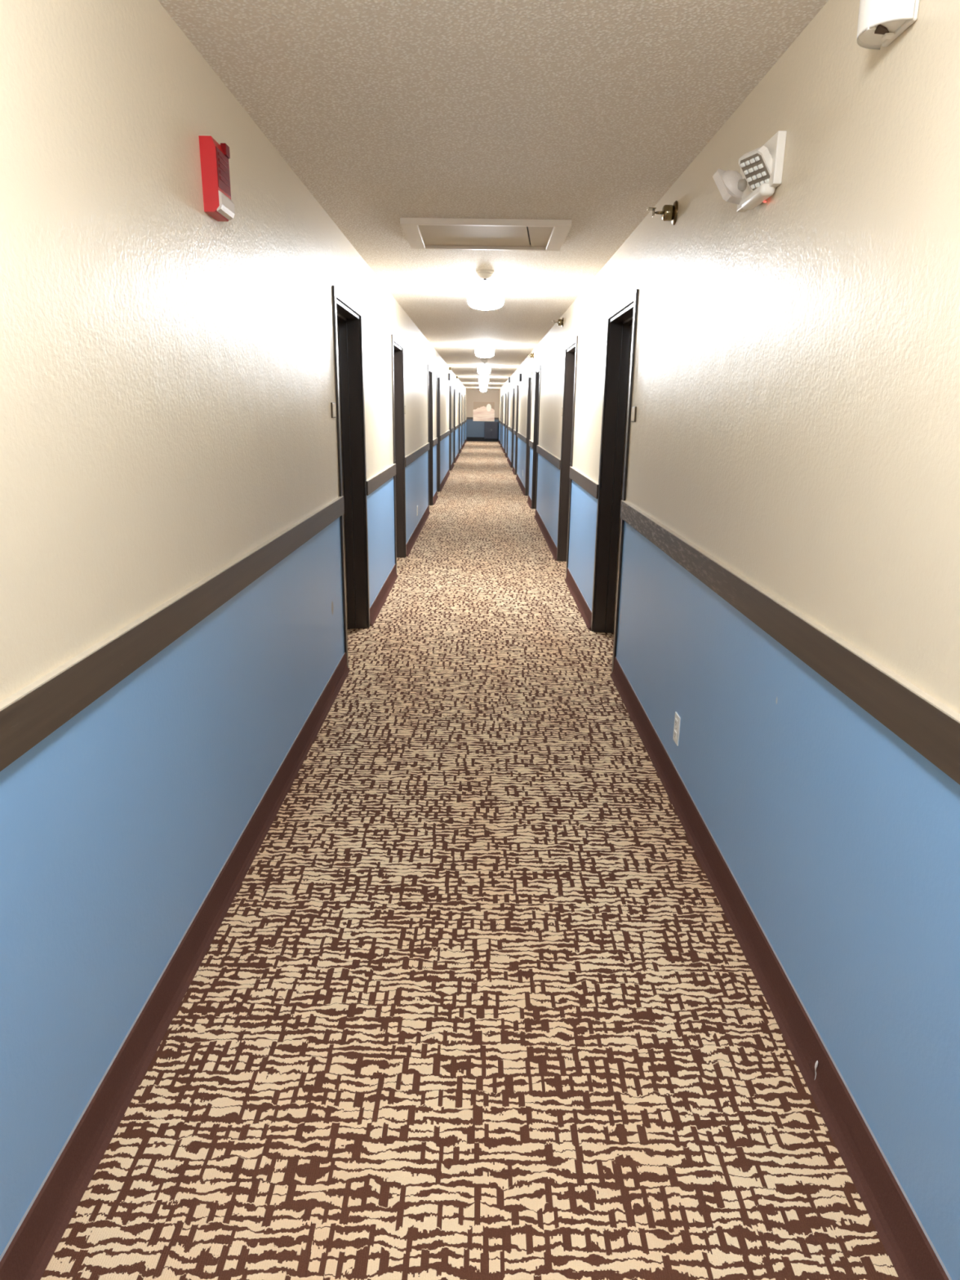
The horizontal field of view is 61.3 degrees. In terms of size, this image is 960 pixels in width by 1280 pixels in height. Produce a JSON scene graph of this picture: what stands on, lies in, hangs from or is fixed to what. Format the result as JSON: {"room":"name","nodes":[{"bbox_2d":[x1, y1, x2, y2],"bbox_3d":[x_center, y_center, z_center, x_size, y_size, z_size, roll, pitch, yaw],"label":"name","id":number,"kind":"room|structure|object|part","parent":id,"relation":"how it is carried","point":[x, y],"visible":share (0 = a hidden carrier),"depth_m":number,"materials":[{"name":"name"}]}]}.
{"room":"hotel corridor","nodes":[
{"label":"hotel corridor","id":0,"kind":"room"},
{"bbox_2d":[0,0,466,1256],"bbox_3d":[-0.859,-4.914,18.255,0.240,2.440,44.200,1,16,0],"label":"wall","id":1,"kind":"structure","parent":0,"point":[167,375],"depth_m":1.88,"materials":[{"name":"beige paint"}]},
{"bbox_2d":[0,496,344,771],"bbox_3d":[-0.791,0.304,0.821,0.021,0.097,7.808,1,16,0],"label":"trim","id":2,"kind":"structure","parent":1,"relation":"attached to","point":[29,715],"depth_m":1.79,"materials":[{"name":"brown wood"}]},
{"bbox_2d":[198,135,235,221],"bbox_3d":[-0.754,-1.325,2.329,0.052,0.196,0.124,1,16,0],"label":"fire alarm","id":3,"kind":"object","parent":1,"relation":"attached to","point":[218,204],"visible":1,"depth_m":2.29,"materials":[{"name":"red plastic"}]},
{"bbox_2d":[215,146,231,197],"bbox_3d":[-0.736,-1.341,2.324,0.005,0.102,0.116,1,16,0],"label":"grille","id":4,"kind":"object","parent":3,"relation":"attached to","point":[222,154],"depth_m":2.31,"materials":[{"name":"plastic"}]},
{"bbox_2d":[0,439,466,1279],"bbox_3d":[-0.739,-3.794,18.573,0.030,0.112,44.200,1,16,0],"label":"baseboard","id":5,"kind":"structure","parent":1,"relation":"attached to","point":[33,1244],"depth_m":1.93,"materials":[{"name":"brown wood"}]},
{"bbox_2d":[330,402,336,417],"bbox_3d":[-0.778,-1.222,4.308,0.008,0.078,0.100,1,16,0],"label":"room sign","id":6,"kind":"object","parent":1,"relation":"attached to","point":[333,404],"visible":1,"depth_m":4.28,"materials":[{"name":"beige plastic"}]},
{"bbox_3d":[-0.775,-1.222,4.308,0.002,0.070,0.092,1,16,0],"label":"plate","id":7,"kind":"part","parent":6,"relation":"part of","materials":[{"name":"beige plastic"}]},
{"bbox_2d":[332,285,369,667],"bbox_3d":[-0.880,-0.978,5.017,0.212,2.115,1.020,1,16,0],"label":"door","id":8,"kind":"structure","parent":1,"relation":"in","point":[347,314],"depth_m":5.36,"materials":[{"name":"black wood"}]},
{"bbox_2d":[366,463,395,495],"bbox_3d":[-0.772,-1.289,6.421,0.021,0.097,1.864,1,16,0],"label":"trim","id":9,"kind":"structure","parent":1,"relation":"attached to","point":[374,482],"depth_m":6.18,"materials":[{"name":"wood"}]},
{"bbox_2d":[391,333,406,571],"bbox_3d":[-0.871,-1.758,7.758,0.212,2.115,1.020,1,16,0],"label":"door","id":10,"kind":"structure","parent":1,"relation":"in","point":[397,346],"depth_m":8.11,"materials":[{"name":"black wood"}]},
{"bbox_2d":[404,442,429,466],"bbox_3d":[-0.759,-2.334,10.095,0.021,0.097,3.804,1,16,0],"label":"trim","id":11,"kind":"structure","parent":1,"relation":"attached to","point":[409,459],"depth_m":9.50,"materials":[{"name":"wood"}]},
{"bbox_2d":[427,364,433,508],"bbox_3d":[-0.855,-3.069,12.365,0.212,2.115,1.020,1,16,0],"label":"door","id":12,"kind":"structure","parent":1,"relation":"in","point":[429,367],"depth_m":12.69,"materials":[{"name":"black wood"}]},
{"bbox_2d":[432,437,437,446],"bbox_3d":[-0.748,-3.302,13.495,0.021,0.097,1.294,1,16,0],"label":"trim","id":13,"kind":"structure","parent":1,"relation":"attached to","point":[435,440],"depth_m":13.32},
{"bbox_2d":[436,371,439,491],"bbox_3d":[-0.847,-3.693,14.558,0.212,2.115,1.020,1,16,0],"label":"door","id":14,"kind":"structure","parent":1,"relation":"in","point":[437,373],"depth_m":14.89,"materials":[{"name":"black wood"}]},
{"bbox_2d":[440,430,449,440],"bbox_3d":[-0.735,-4.359,17.213,0.021,0.097,4.464,1,16,0],"label":"trim","id":15,"kind":"structure","parent":1,"relation":"attached to","point":[446,433],"depth_m":16.59,"materials":[{"name":"wood"}]},
{"bbox_2d":[448,382,451,471],"bbox_3d":[-0.830,-5.184,19.800,0.212,2.115,1.020,1,16,0],"label":"door","id":16,"kind":"structure","parent":1,"relation":"in","point":[450,383],"depth_m":20.09,"materials":[{"name":"black wood"}]},
{"bbox_2d":[453,386,455,462],"bbox_3d":[-0.820,-6.019,22.733,0.212,2.115,1.020,1,16,0],"label":"door","id":17,"kind":"structure","parent":1,"relation":"in","point":[454,436],"depth_m":23.06,"materials":[{"name":"black wood"}]},
{"bbox_2d":[458,390,460,453],"bbox_3d":[-0.803,-7.414,27.639,0.212,2.115,1.020,1,16,0],"label":"door","id":18,"kind":"structure","parent":1,"relation":"in","point":[459,390],"depth_m":27.88,"materials":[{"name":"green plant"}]},
{"bbox_2d":[461,391,462,448],"bbox_3d":[-0.792,-8.317,30.813,0.212,2.115,1.020,1,16,0],"label":"door","id":19,"kind":"structure","parent":1,"relation":"in","point":[461,392],"depth_m":30.33,"materials":[{"name":"black wood"}]},
{"bbox_2d":[464,394,465,443],"bbox_3d":[-0.774,-9.822,36.103,0.212,2.115,1.020,1,16,0],"label":"door","id":20,"kind":"structure","parent":1,"relation":"in","point":[464,394],"depth_m":36.51,"materials":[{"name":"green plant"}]},
{"bbox_2d":[40,440,899,1279],"bbox_3d":[0.045,-3.700,18.597,2.300,0.060,44.400,1,16,0],"label":"floor","id":21,"kind":"structure","parent":0,"point":[477,1000],"depth_m":2.06,"materials":[{"name":"carpet"}]},
{"bbox_2d":[484,422,497,441],"bbox_3d":[0.543,-10.166,39.538,0.660,0.930,0.336,1,16,0],"label":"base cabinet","id":22,"kind":"object","parent":21,"relation":"on","point":[491,428],"visible":1,"depth_m":39.40,"materials":[{"name":"wood"}]},
{"bbox_3d":[0.383,-10.188,39.386,0.314,0.770,0.015,1,16,0],"label":"door","id":23,"kind":"part","parent":22,"relation":"part of","materials":[{"name":"wood"}]},
{"bbox_3d":[0.704,-10.183,39.386,0.314,0.770,0.015,1,16,0],"label":"door","id":24,"kind":"part","parent":22,"relation":"part of","materials":[{"name":"black wood"}]},
{"bbox_2d":[466,389,499,440],"bbox_3d":[0.134,-10.966,39.569,1.600,2.440,0.120,1,16,0],"label":"wall","id":25,"kind":"structure","parent":0,"point":[473,428],"depth_m":39.40,"materials":[{"name":"beige paint"}]},
{"bbox_2d":[466,436,497,441],"bbox_3d":[0.119,-9.865,39.813,1.540,0.190,0.014,1,16,0],"label":"baseboard","id":26,"kind":"structure","parent":25,"relation":"attached to","point":[468,438],"depth_m":39.81,"materials":[{"name":"black wood"}]},
{"bbox_2d":[466,417,498,419],"bbox_3d":[0.132,-10.812,39.540,1.556,0.100,0.021,1,16,0],"label":"trim","id":27,"kind":"structure","parent":25,"relation":"attached to","point":[468,418],"depth_m":39.53,"materials":[{"name":"brown wood"}]},
{"bbox_2d":[472,401,494,421],"bbox_3d":[0.186,-11.127,39.444,1.048,0.928,0.032,1,16,0],"label":"wall picture","id":28,"kind":"object","parent":25,"relation":"attached to","point":[482,411],"visible":1,"depth_m":39.43,"materials":[{"name":"beige paper"}]},
{"bbox_2d":[157,0,828,389],"bbox_3d":[0.078,-6.114,17.911,2.300,0.080,44.400,1,16,0],"label":"ceiling","id":29,"kind":"structure","parent":0,"point":[586,113],"depth_m":2.66,"materials":[{"name":"white paint"}]},
{"bbox_2d":[480,387,486,391],"bbox_3d":[0.153,-11.181,36.223,0.292,0.194,0.292,1,16,0],"label":"ceiling light","id":30,"kind":"object","parent":29,"relation":"attached to","point":[481,388],"visible":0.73,"depth_m":36.12,"materials":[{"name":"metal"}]},
{"bbox_2d":[480,382,487,388],"bbox_3d":[0.133,-9.484,30.259,0.292,0.194,0.292,1,16,0],"label":"ceiling light","id":31,"kind":"object","parent":29,"relation":"attached to","point":[482,385],"visible":0.98,"depth_m":30.14,"materials":[{"name":"glass"}]},
{"bbox_2d":[477,365,490,374],"bbox_3d":[0.092,-6.091,18.333,0.292,0.194,0.292,1,16,0],"label":"ceiling light","id":32,"kind":"object","parent":29,"relation":"attached to","point":[482,370],"visible":1,"depth_m":18.22,"materials":[{"name":"glass"}]},
{"bbox_2d":[479,376,488,383],"bbox_3d":[0.112,-7.788,24.296,0.292,0.194,0.292,1,16,0],"label":"ceiling light","id":33,"kind":"object","parent":29,"relation":"attached to","point":[483,380],"visible":1,"depth_m":24.18,"materials":[{"name":"glass"}]},
{"bbox_2d":[475,344,494,359],"bbox_3d":[0.072,-4.394,12.370,0.292,0.194,0.292,1,16,0],"label":"ceiling light","id":34,"kind":"object","parent":29,"relation":"attached to","point":[484,351],"visible":1,"depth_m":12.25,"materials":[{"name":"glass"}]},
{"bbox_2d":[475,269,494,279],"bbox_3d":[0.035,-2.570,5.715,0.134,0.062,0.134,1,16,0],"label":"smoke detector","id":35,"kind":"object","parent":29,"relation":"attached to","point":[485,274],"visible":1,"depth_m":5.67,"materials":[{"name":"white plastic"}]},
{"bbox_3d":[0.035,-2.591,5.709,0.134,0.018,0.134,1,16,0],"label":"plate","id":36,"kind":"part","parent":35,"relation":"part of","materials":[{"name":"white plastic"}]},
{"bbox_2d":[400,217,572,251],"bbox_3d":[0.031,-2.234,4.474,0.880,0.030,0.680,1,16,0],"label":"attic hatch","id":37,"kind":"object","parent":29,"relation":"attached to","point":[436,233],"visible":1,"depth_m":4.43,"materials":[{"name":"white paint"}]},
{"bbox_2d":[467,283,504,311],"bbox_3d":[0.047,-2.698,6.406,0.292,0.194,0.292,1,16,0],"label":"ceiling light","id":38,"kind":"object","parent":29,"relation":"attached to","point":[482,296],"visible":1,"depth_m":6.29,"materials":[{"name":"white glass"}]},
{"bbox_2d":[498,0,959,1279],"bbox_3d":[0.981,-4.889,18.256,0.240,2.440,44.200,1,16,0],"label":"wall","id":39,"kind":"structure","parent":0,"point":[796,392],"depth_m":1.89,"materials":[{"name":"beige paint"}]},
{"bbox_2d":[499,395,502,444],"bbox_3d":[1.011,-9.607,35.430,0.212,2.115,1.020,1,16,0],"label":"door","id":40,"kind":"structure","parent":39,"relation":"in","point":[501,395],"depth_m":35.68,"materials":[{"name":"black wood"}]},
{"bbox_2d":[501,393,503,447],"bbox_3d":[1.002,-8.841,32.737,0.212,2.115,1.020,1,16,0],"label":"door","id":41,"kind":"structure","parent":39,"relation":"in","point":[503,393],"depth_m":33.02,"materials":[{"name":"black wood"}]},
{"bbox_2d":[504,391,506,453],"bbox_3d":[0.988,-7.609,28.409,0.212,2.115,1.020,1,16,0],"label":"door","id":42,"kind":"structure","parent":39,"relation":"in","point":[506,391],"depth_m":28.73,"materials":[{"name":"black wood"}]},
{"bbox_2d":[506,389,509,457],"bbox_3d":[0.978,-6.816,25.620,0.212,2.115,1.020,1,16,0],"label":"door","id":43,"kind":"structure","parent":39,"relation":"in","point":[508,389],"depth_m":25.95,"materials":[{"name":"black wood"}]},
{"bbox_2d":[511,384,515,467],"bbox_3d":[0.963,-5.543,21.147,0.212,2.115,1.020,1,16,0],"label":"door","id":44,"kind":"structure","parent":39,"relation":"in","point":[513,388],"depth_m":21.44,"materials":[{"name":"black wood"}]},
{"bbox_2d":[515,381,519,475],"bbox_3d":[0.955,-4.859,18.743,0.212,2.115,1.020,1,16,0],"label":"door","id":45,"kind":"structure","parent":39,"relation":"in","point":[517,383],"depth_m":19.06,"materials":[{"name":"black wood"}]},
{"bbox_2d":[519,373,521,382],"bbox_3d":[0.848,-5.530,17.066,0.045,0.160,0.300,1,16,0],"label":"wall box","id":46,"kind":"object","parent":39,"relation":"attached to","point":[520,374],"visible":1,"depth_m":16.93,"materials":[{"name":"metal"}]},
{"bbox_2d":[516,431,526,443],"bbox_3d":[0.841,-4.113,16.420,0.021,0.097,3.914,1,16,0],"label":"trim","id":47,"kind":"structure","parent":39,"relation":"attached to","point":[519,435],"depth_m":15.99,"materials":[{"name":"brown wood"}]},
{"bbox_2d":[524,371,532,495],"bbox_3d":[0.939,-3.518,14.030,0.212,2.115,1.020,1,16,0],"label":"door","id":48,"kind":"structure","parent":39,"relation":"in","point":[530,375],"depth_m":14.37,"materials":[{"name":"black wood"}]},
{"bbox_2d":[528,440,533,448],"bbox_3d":[0.830,-3.164,13.087,0.021,0.097,1.044,1,16,0],"label":"trim","id":49,"kind":"structure","parent":39,"relation":"attached to","point":[531,442],"depth_m":13.01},
{"bbox_2d":[531,364,541,509],"bbox_3d":[0.932,-2.963,12.077,0.212,2.115,1.020,1,16,0],"label":"door","id":50,"kind":"structure","parent":39,"relation":"in","point":[537,384],"depth_m":12.43,"materials":[{"name":"black wood"}]},
{"bbox_2d":[536,444,560,469],"bbox_3d":[0.819,-2.260,9.908,0.021,0.097,3.594,1,16,0],"label":"trim","id":51,"kind":"structure","parent":39,"relation":"attached to","point":[556,461],"depth_m":9.37,"materials":[{"name":"wood"}]},
{"bbox_2d":[553,317,563,327],"bbox_3d":[0.784,-3.219,8.210,0.118,0.094,0.094,1,16,0],"label":"sprinkler head","id":52,"kind":"object","parent":39,"relation":"attached to","point":[560,322],"visible":1,"depth_m":8.19},
{"bbox_2d":[556,335,577,577],"bbox_3d":[0.917,-1.710,7.672,0.212,2.115,1.020,1,16,0],"label":"door","id":53,"kind":"structure","parent":39,"relation":"in","point":[571,347],"depth_m":8.02,"materials":[{"name":"black wood"}]},
{"bbox_2d":[568,466,598,498],"bbox_3d":[0.807,-1.253,6.369,0.021,0.097,1.794,1,16,0],"label":"trim","id":54,"kind":"structure","parent":39,"relation":"attached to","point":[590,486],"depth_m":6.15,"materials":[{"name":"wood"}]},
{"bbox_2d":[591,288,638,672],"bbox_3d":[0.908,-0.949,4.998,0.212,2.115,1.020,1,16,0],"label":"door","id":55,"kind":"structure","parent":39,"relation":"in","point":[621,322],"depth_m":5.34,"materials":[{"name":"black wood"}]},
{"bbox_2d":[631,406,636,422],"bbox_3d":[0.813,-1.195,4.289,0.008,0.078,0.100,1,16,0],"label":"room sign","id":56,"kind":"object","parent":39,"relation":"attached to","point":[633,408],"visible":1,"depth_m":4.26,"materials":[{"name":"beige plastic"}]},
{"bbox_3d":[0.810,-1.195,4.289,0.002,0.070,0.092,1,16,0],"label":"plate","id":57,"kind":"part","parent":56,"relation":"part of","materials":[{"name":"beige plastic"}]},
{"bbox_2d":[646,200,678,225],"bbox_3d":[0.767,-1.805,3.424,0.118,0.094,0.094,1,16,0],"label":"sprinkler head","id":58,"kind":"object","parent":39,"relation":"attached to","point":[669,212],"visible":1,"depth_m":3.40},
{"bbox_3d":[0.757,-1.806,3.424,0.040,0.006,0.038,1,16,0],"label":"frame arm","id":59,"kind":"part","parent":58,"relation":"part of","materials":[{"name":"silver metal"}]},
{"bbox_2d":[672,711,680,746],"bbox_3d":[0.793,0.358,3.270,0.009,0.120,0.074,1,16,0],"label":"wall outlet","id":60,"kind":"object","parent":39,"relation":"attached to","point":[677,719],"visible":1,"depth_m":3.25,"materials":[{"name":"white plastic"}]},
{"bbox_2d":[497,440,951,1279],"bbox_3d":[0.831,-3.773,18.574,0.030,0.112,44.200,1,16,0],"label":"baseboard","id":61,"kind":"structure","parent":39,"relation":"attached to","point":[910,1250],"depth_m":1.96,"materials":[{"name":"brown wood"}]},
{"bbox_2d":[814,1060,817,1079],"bbox_3d":[0.775,0.993,1.871,0.004,0.056,0.010,1,16,0],"label":"scrap","id":62,"kind":"object","parent":61,"relation":"on","point":[816,1062],"visible":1,"depth_m":1.87,"materials":[{"name":"white paper"}]},
{"bbox_2d":[712,130,786,212],"bbox_3d":[0.767,-1.338,2.360,0.120,0.152,0.366,1,16,0],"label":"emergency light","id":63,"kind":"object","parent":39,"relation":"attached to","point":[762,167],"visible":1,"depth_m":2.25,"materials":[{"name":"white plastic"}]},
{"bbox_3d":[0.795,-1.369,2.436,0.031,0.034,0.030,-15,22,-43],"label":"swivel arm","id":64,"kind":"part","parent":63,"relation":"part of"},
{"bbox_2d":[620,500,959,784],"bbox_3d":[0.788,0.328,0.812,0.021,0.097,7.788,1,16,0],"label":"trim","id":65,"kind":"structure","parent":39,"relation":"attached to","point":[930,726],"depth_m":1.79,"materials":[{"name":"wood"}]},
{"bbox_2d":[856,0,919,49],"bbox_3d":[0.777,-1.273,1.543,0.084,0.209,0.128,1,16,0],"label":"air freshener","id":66,"kind":"object","parent":39,"relation":"attached to","point":[880,22],"visible":1,"depth_m":1.54,"materials":[{"name":"white plastic"}]},
{"bbox_3d":[0.813,-1.273,1.543,0.013,0.204,0.120,1,16,0],"label":"plate","id":67,"kind":"part","parent":66,"relation":"part of","materials":[{"name":"white plastic"}]}
]}

